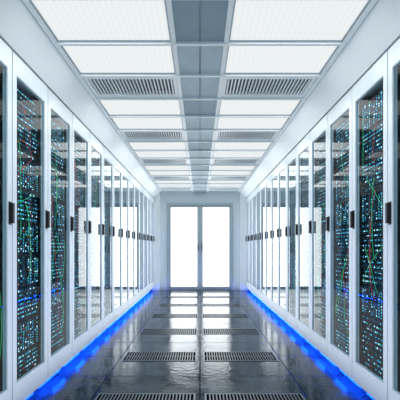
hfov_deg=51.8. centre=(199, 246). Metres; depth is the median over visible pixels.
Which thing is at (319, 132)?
door
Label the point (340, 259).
server
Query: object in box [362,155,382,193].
server
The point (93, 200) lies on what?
switch
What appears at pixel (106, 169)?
server
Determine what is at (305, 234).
server
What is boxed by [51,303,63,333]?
server
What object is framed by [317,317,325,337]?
switch
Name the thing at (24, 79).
door
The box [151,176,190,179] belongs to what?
ceiling vent
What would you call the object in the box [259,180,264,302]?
door
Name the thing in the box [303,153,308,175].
server
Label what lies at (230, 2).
trim
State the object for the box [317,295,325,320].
switch
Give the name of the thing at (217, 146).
recessed light
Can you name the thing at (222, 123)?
recessed light
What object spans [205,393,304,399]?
floor vent
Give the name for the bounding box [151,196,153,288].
door
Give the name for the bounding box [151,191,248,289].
wall
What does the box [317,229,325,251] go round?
server
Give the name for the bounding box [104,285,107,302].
server
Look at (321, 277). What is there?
server
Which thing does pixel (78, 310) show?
server
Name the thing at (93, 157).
switch
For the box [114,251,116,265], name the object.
switch
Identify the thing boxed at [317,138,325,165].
server
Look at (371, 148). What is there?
server
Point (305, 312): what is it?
switch
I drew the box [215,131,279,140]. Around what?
ceiling vent
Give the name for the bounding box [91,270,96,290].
server
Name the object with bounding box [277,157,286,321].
door
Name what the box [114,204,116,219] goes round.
server
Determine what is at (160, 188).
ceiling vent
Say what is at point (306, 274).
switch
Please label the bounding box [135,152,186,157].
recessed light
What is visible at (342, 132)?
server
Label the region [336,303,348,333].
server
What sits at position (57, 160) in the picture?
server
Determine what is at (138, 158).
trim
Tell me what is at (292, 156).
door
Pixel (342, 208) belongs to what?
server
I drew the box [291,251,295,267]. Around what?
server
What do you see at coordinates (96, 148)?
door
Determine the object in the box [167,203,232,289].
trim
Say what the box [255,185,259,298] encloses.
door
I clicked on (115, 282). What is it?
server
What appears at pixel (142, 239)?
door
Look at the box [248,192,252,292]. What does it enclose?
door
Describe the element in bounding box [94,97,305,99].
trim
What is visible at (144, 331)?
floor vent
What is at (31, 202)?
server
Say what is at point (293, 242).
server
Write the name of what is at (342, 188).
server
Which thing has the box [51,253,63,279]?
server
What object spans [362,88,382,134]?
server
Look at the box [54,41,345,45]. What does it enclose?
trim
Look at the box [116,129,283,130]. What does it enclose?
trim
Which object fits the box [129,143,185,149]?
recessed light
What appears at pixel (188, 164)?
trim
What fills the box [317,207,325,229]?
server
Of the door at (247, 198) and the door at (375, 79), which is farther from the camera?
the door at (247, 198)
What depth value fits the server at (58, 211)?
3.39 m
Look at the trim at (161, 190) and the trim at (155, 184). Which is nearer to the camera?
the trim at (155, 184)
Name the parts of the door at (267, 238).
glass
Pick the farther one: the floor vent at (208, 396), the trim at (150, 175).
the trim at (150, 175)
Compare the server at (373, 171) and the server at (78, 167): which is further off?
the server at (78, 167)
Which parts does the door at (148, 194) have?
glass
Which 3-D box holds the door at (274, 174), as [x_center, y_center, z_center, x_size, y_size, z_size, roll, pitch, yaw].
[1.548,-0.062,6.197,0.904,2.225,0.569,0,0,0]
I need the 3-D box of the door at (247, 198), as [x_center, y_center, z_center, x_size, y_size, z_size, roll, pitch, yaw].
[1.548,-0.062,9.648,0.904,2.225,0.569,0,0,0]
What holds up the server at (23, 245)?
on the server at (23, 261)
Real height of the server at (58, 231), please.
0.215 m
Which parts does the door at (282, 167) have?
glass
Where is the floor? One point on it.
(99, 367)
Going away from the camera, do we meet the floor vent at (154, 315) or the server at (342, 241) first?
the server at (342, 241)
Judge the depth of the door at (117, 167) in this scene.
5.71 m
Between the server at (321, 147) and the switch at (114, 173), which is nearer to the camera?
the server at (321, 147)
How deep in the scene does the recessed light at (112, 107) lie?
3.96 m
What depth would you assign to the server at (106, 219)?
5.15 m
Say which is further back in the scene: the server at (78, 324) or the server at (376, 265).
the server at (78, 324)
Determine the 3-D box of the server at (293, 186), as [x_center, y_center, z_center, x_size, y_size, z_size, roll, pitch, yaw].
[1.464,-0.703,5.048,0.592,0.215,0.470,0,0,0]
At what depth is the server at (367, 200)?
2.79 m
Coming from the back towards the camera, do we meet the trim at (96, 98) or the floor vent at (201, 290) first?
the floor vent at (201, 290)
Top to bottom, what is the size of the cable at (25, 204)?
0.510 m
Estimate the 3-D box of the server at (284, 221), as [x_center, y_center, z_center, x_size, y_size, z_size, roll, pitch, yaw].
[1.465,-0.273,5.622,0.590,0.215,0.470,0,0,0]
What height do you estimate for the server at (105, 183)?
0.215 m
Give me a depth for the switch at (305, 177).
4.56 m
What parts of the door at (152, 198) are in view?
glass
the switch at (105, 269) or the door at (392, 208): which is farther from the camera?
the switch at (105, 269)
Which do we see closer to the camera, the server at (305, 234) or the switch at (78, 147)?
the switch at (78, 147)
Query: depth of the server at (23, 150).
2.79 m
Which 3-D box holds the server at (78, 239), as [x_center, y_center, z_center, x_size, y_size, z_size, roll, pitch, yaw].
[-1.465,-0.058,3.897,0.590,0.215,0.470,0,0,0]
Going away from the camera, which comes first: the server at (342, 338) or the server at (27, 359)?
the server at (27, 359)
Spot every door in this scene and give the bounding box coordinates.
[0,38,14,399]
[12,51,49,399]
[48,88,73,378]
[72,114,91,357]
[90,132,104,341]
[103,146,114,330]
[113,157,122,321]
[122,166,129,313]
[129,173,135,307]
[135,180,140,302]
[140,185,144,298]
[144,189,147,294]
[147,192,151,292]
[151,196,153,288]
[170,206,199,288]
[200,206,229,288]
[246,196,248,288]
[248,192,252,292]
[252,189,255,294]
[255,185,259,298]
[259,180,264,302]
[264,173,270,307]
[270,166,277,313]
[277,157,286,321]
[285,146,296,330]
[295,132,309,341]
[308,114,327,357]
[326,88,351,378]
[350,51,387,399]
[385,38,399,399]
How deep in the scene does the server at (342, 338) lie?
3.38 m
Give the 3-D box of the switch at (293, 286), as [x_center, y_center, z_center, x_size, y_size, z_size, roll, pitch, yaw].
[1.464,0.588,5.047,0.591,0.215,0.470,0,0,0]
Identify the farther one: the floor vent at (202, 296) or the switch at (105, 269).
the floor vent at (202, 296)
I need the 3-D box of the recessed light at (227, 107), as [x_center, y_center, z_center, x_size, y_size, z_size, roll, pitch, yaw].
[0.555,-1.348,3.940,0.735,0.024,0.470,0,0,0]
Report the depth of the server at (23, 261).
2.79 m
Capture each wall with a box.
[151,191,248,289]
[152,193,159,289]
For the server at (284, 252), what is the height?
0.215 m
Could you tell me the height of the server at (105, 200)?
0.215 m
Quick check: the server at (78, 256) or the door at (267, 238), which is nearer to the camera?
the server at (78, 256)
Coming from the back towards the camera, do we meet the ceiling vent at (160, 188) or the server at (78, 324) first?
the ceiling vent at (160, 188)
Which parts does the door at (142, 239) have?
glass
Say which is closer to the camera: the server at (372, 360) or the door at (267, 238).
the server at (372, 360)
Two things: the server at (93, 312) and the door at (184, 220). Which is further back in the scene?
the door at (184, 220)
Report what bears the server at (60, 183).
on the server at (58, 211)
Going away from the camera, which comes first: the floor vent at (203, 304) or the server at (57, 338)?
the server at (57, 338)
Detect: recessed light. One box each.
[30,0,170,40]
[62,46,175,73]
[99,100,180,114]
[111,114,182,128]
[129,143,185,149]
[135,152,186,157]
[144,166,188,169]
[149,172,189,174]
[155,181,190,183]
[158,185,191,186]
[208,185,241,186]
[209,181,244,183]
[210,172,250,174]
[211,166,255,169]
[213,152,264,157]
[214,143,270,149]
[217,114,288,128]
[219,100,300,114]
[224,46,337,73]
[229,0,369,40]
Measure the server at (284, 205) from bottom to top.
0.215 m
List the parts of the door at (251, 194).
glass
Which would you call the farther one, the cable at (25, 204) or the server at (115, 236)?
the server at (115, 236)
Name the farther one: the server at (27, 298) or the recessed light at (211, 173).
the recessed light at (211, 173)
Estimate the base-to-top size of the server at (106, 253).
0.215 m
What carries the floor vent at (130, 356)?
in the floor
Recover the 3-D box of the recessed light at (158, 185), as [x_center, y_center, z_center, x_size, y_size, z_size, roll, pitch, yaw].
[-0.555,-1.348,8.940,0.735,0.024,0.470,0,0,0]
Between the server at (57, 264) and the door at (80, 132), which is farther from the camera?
the door at (80, 132)
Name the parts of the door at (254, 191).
glass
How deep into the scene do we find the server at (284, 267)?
5.70 m
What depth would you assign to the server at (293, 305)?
5.15 m
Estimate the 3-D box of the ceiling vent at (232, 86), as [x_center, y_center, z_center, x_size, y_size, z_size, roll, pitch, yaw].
[0.555,-1.352,3.440,0.735,0.036,0.470,0,0,0]
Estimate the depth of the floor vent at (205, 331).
5.11 m
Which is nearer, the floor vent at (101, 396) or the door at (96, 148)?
the floor vent at (101, 396)
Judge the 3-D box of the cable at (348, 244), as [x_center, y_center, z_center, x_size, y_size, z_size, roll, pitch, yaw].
[1.155,0.143,3.214,0.025,0.539,0.088,0,0,0]
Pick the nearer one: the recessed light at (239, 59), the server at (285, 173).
the recessed light at (239, 59)
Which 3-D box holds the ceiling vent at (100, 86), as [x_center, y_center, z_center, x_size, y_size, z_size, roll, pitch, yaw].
[-0.555,-1.352,3.440,0.735,0.036,0.470,0,0,0]
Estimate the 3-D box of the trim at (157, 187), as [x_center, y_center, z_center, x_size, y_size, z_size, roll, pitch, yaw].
[0.000,-1.329,9.190,1.900,0.022,0.026,0,0,0]
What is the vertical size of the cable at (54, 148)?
0.658 m
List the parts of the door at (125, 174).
glass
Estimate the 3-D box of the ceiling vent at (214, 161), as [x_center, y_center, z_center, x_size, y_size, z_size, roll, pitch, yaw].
[0.555,-1.352,6.440,0.735,0.036,0.470,0,0,0]
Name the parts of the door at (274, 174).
glass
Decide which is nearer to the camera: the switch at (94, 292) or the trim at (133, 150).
the switch at (94, 292)
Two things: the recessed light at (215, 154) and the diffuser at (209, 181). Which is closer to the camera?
the recessed light at (215, 154)
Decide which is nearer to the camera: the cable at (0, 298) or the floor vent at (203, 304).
the cable at (0, 298)
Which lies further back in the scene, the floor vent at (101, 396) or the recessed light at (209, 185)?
the recessed light at (209, 185)
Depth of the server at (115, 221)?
5.75 m
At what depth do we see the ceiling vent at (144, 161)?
6.51 m
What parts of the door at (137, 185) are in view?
glass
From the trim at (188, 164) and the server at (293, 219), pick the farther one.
the trim at (188, 164)
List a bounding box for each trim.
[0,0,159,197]
[21,0,161,192]
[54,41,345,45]
[77,73,322,76]
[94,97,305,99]
[106,115,293,117]
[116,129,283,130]
[124,141,275,142]
[131,150,268,151]
[138,158,261,158]
[141,164,258,165]
[146,170,253,171]
[150,175,249,175]
[152,180,247,180]
[155,184,244,184]
[157,187,242,187]
[161,190,238,190]
[166,0,193,192]
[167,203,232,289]
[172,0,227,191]
[206,0,233,192]
[238,0,378,192]
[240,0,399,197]
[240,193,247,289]
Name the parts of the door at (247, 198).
glass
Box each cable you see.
[0,298,1,353]
[18,140,20,239]
[25,204,30,277]
[52,233,58,329]
[54,148,56,228]
[346,244,348,298]
[369,192,374,299]
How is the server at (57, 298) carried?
on the server at (57, 321)
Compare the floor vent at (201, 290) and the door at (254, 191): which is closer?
the door at (254, 191)
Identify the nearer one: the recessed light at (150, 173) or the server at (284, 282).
the server at (284, 282)
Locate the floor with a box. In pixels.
[25,289,374,399]
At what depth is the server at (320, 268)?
3.97 m
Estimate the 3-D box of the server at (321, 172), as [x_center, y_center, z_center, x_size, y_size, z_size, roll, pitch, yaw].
[1.465,-0.703,3.897,0.590,0.215,0.470,0,0,0]
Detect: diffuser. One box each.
[209,181,244,182]
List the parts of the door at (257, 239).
glass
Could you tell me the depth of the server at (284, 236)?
5.70 m
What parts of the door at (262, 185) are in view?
glass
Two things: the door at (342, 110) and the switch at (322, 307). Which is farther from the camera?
the switch at (322, 307)
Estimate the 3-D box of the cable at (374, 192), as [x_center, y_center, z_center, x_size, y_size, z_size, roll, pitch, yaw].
[1.153,-0.012,2.758,0.008,0.741,0.047,0,0,-31]
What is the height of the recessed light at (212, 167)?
0.024 m
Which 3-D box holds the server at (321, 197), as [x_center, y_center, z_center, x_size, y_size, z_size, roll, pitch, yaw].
[1.464,-0.487,3.897,0.591,0.215,0.470,0,0,0]
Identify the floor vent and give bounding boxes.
[95,393,194,399]
[122,352,196,360]
[140,329,196,333]
[151,314,197,317]
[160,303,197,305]
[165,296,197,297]
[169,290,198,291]
[201,290,230,291]
[202,296,234,297]
[202,303,239,305]
[202,314,248,317]
[203,329,259,333]
[203,352,277,360]
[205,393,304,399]
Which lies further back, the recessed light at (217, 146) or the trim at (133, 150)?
the trim at (133, 150)
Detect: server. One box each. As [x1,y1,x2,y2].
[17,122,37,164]
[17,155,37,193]
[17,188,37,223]
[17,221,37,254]
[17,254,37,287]
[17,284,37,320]
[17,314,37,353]
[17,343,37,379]
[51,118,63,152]
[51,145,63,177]
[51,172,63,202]
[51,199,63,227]
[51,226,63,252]
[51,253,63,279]
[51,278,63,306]
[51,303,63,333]
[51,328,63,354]
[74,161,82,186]
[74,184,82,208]
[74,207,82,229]
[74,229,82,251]
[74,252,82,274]
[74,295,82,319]
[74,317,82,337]
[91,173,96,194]
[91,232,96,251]
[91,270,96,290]
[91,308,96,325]
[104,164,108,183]
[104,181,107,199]
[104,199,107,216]
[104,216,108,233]
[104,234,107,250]
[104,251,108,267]
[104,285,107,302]
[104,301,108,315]
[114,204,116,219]
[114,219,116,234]
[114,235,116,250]
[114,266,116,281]
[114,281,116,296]
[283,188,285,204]
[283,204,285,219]
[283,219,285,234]
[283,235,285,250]
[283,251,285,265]
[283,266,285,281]
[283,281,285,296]
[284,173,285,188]
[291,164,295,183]
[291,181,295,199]
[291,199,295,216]
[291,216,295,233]
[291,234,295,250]
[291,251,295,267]
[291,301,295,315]
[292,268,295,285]
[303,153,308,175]
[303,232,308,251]
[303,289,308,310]
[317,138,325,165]
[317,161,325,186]
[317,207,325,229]
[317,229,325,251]
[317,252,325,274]
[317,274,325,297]
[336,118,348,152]
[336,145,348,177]
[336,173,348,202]
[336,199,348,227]
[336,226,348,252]
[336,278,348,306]
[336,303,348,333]
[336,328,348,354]
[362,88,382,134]
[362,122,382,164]
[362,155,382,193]
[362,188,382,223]
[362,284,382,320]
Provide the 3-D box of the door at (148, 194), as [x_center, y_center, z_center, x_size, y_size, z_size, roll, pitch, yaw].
[-1.548,-0.062,9.072,0.904,2.225,0.569,0,0,0]
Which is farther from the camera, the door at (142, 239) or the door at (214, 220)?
the door at (214, 220)
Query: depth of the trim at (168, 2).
3.00 m
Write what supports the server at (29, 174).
on the server at (31, 202)
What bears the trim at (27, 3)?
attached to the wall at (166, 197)
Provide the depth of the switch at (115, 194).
5.71 m
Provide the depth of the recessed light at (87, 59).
2.94 m
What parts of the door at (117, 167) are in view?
glass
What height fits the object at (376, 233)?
0.215 m
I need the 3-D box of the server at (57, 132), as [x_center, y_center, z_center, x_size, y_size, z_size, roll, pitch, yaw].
[-1.464,-0.917,3.322,0.592,0.215,0.470,0,0,0]
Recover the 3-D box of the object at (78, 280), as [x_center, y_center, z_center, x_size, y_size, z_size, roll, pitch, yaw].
[-1.464,0.373,3.897,0.591,0.215,0.470,0,0,0]
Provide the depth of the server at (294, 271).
5.11 m
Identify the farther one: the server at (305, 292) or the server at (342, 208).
the server at (305, 292)
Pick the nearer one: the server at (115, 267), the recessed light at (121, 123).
the recessed light at (121, 123)
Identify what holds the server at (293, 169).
on the server at (293, 186)
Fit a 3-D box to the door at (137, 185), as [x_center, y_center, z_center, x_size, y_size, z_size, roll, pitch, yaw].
[-1.548,-0.062,7.348,0.904,2.225,0.569,0,0,0]
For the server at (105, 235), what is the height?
0.215 m
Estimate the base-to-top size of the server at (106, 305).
0.215 m
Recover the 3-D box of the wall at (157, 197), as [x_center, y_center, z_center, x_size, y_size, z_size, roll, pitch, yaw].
[-1.065,-0.144,10.002,0.190,2.388,0.115,0,0,0]
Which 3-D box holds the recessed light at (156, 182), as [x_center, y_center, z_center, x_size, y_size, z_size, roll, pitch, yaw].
[-0.555,-1.348,8.440,0.735,0.024,0.470,0,0,0]
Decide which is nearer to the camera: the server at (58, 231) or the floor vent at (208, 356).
the server at (58, 231)
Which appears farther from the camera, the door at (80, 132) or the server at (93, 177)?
the server at (93, 177)
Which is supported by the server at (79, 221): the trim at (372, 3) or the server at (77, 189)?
the server at (77, 189)
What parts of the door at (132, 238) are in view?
glass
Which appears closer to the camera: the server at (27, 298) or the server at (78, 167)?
the server at (27, 298)
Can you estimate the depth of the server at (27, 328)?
2.79 m
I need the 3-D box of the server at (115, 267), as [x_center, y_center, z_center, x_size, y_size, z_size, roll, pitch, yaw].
[-1.464,0.372,5.622,0.592,0.215,0.470,0,0,0]
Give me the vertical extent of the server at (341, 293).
0.215 m
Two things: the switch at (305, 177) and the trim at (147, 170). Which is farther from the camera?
the trim at (147, 170)
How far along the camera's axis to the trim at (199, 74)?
3.18 m
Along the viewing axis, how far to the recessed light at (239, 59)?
2.94 m
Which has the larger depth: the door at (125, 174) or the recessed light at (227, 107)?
the door at (125, 174)
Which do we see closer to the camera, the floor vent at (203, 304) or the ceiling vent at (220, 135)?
the ceiling vent at (220, 135)
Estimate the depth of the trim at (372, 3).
3.01 m
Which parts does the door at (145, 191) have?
glass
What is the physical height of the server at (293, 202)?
0.215 m
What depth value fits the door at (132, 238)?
6.80 m
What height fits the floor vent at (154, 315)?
0.004 m
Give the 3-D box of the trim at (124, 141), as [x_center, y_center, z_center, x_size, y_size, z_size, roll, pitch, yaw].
[0.000,-1.329,5.190,1.900,0.022,0.026,0,0,0]
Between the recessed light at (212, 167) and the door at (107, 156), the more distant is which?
the recessed light at (212, 167)
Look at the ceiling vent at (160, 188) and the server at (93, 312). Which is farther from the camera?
the ceiling vent at (160, 188)
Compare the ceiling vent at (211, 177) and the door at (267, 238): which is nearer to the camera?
the door at (267, 238)
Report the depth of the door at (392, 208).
2.41 m
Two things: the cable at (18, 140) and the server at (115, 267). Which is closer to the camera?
the cable at (18, 140)
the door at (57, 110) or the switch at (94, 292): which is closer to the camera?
the door at (57, 110)
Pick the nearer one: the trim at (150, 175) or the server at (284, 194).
the server at (284, 194)
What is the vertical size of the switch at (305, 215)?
0.215 m
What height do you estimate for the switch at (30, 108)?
0.215 m
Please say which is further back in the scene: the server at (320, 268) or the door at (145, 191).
the door at (145, 191)
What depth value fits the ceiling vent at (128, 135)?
5.00 m
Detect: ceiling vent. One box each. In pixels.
[83,77,178,96]
[120,131,184,140]
[139,157,187,164]
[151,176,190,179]
[160,188,191,189]
[208,188,239,189]
[209,176,248,179]
[212,157,260,164]
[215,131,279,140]
[221,77,316,96]
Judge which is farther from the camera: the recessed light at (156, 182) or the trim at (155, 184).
the trim at (155, 184)
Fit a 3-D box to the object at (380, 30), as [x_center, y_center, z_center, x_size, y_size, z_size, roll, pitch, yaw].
[1.077,-1.293,4.430,0.245,0.214,11.260,0,0,0]
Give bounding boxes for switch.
[17,88,37,134]
[74,138,82,165]
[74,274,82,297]
[91,153,96,174]
[91,192,96,213]
[91,289,96,310]
[104,268,107,285]
[114,173,115,188]
[114,188,116,204]
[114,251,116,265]
[292,285,295,302]
[303,173,308,194]
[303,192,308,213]
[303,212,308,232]
[303,270,308,290]
[303,308,308,325]
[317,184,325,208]
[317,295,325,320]
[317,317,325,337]
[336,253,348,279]
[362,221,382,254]
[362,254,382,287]
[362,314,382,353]
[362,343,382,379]
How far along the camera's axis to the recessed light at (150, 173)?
7.51 m
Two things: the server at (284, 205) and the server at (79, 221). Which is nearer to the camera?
the server at (79, 221)
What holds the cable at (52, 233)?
attached to the server at (58, 231)
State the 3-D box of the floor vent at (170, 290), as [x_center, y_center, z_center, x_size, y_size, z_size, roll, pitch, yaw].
[-0.378,1.048,9.800,0.690,0.004,0.330,0,0,0]
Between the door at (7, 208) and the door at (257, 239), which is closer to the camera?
the door at (7, 208)
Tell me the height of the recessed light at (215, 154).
0.024 m

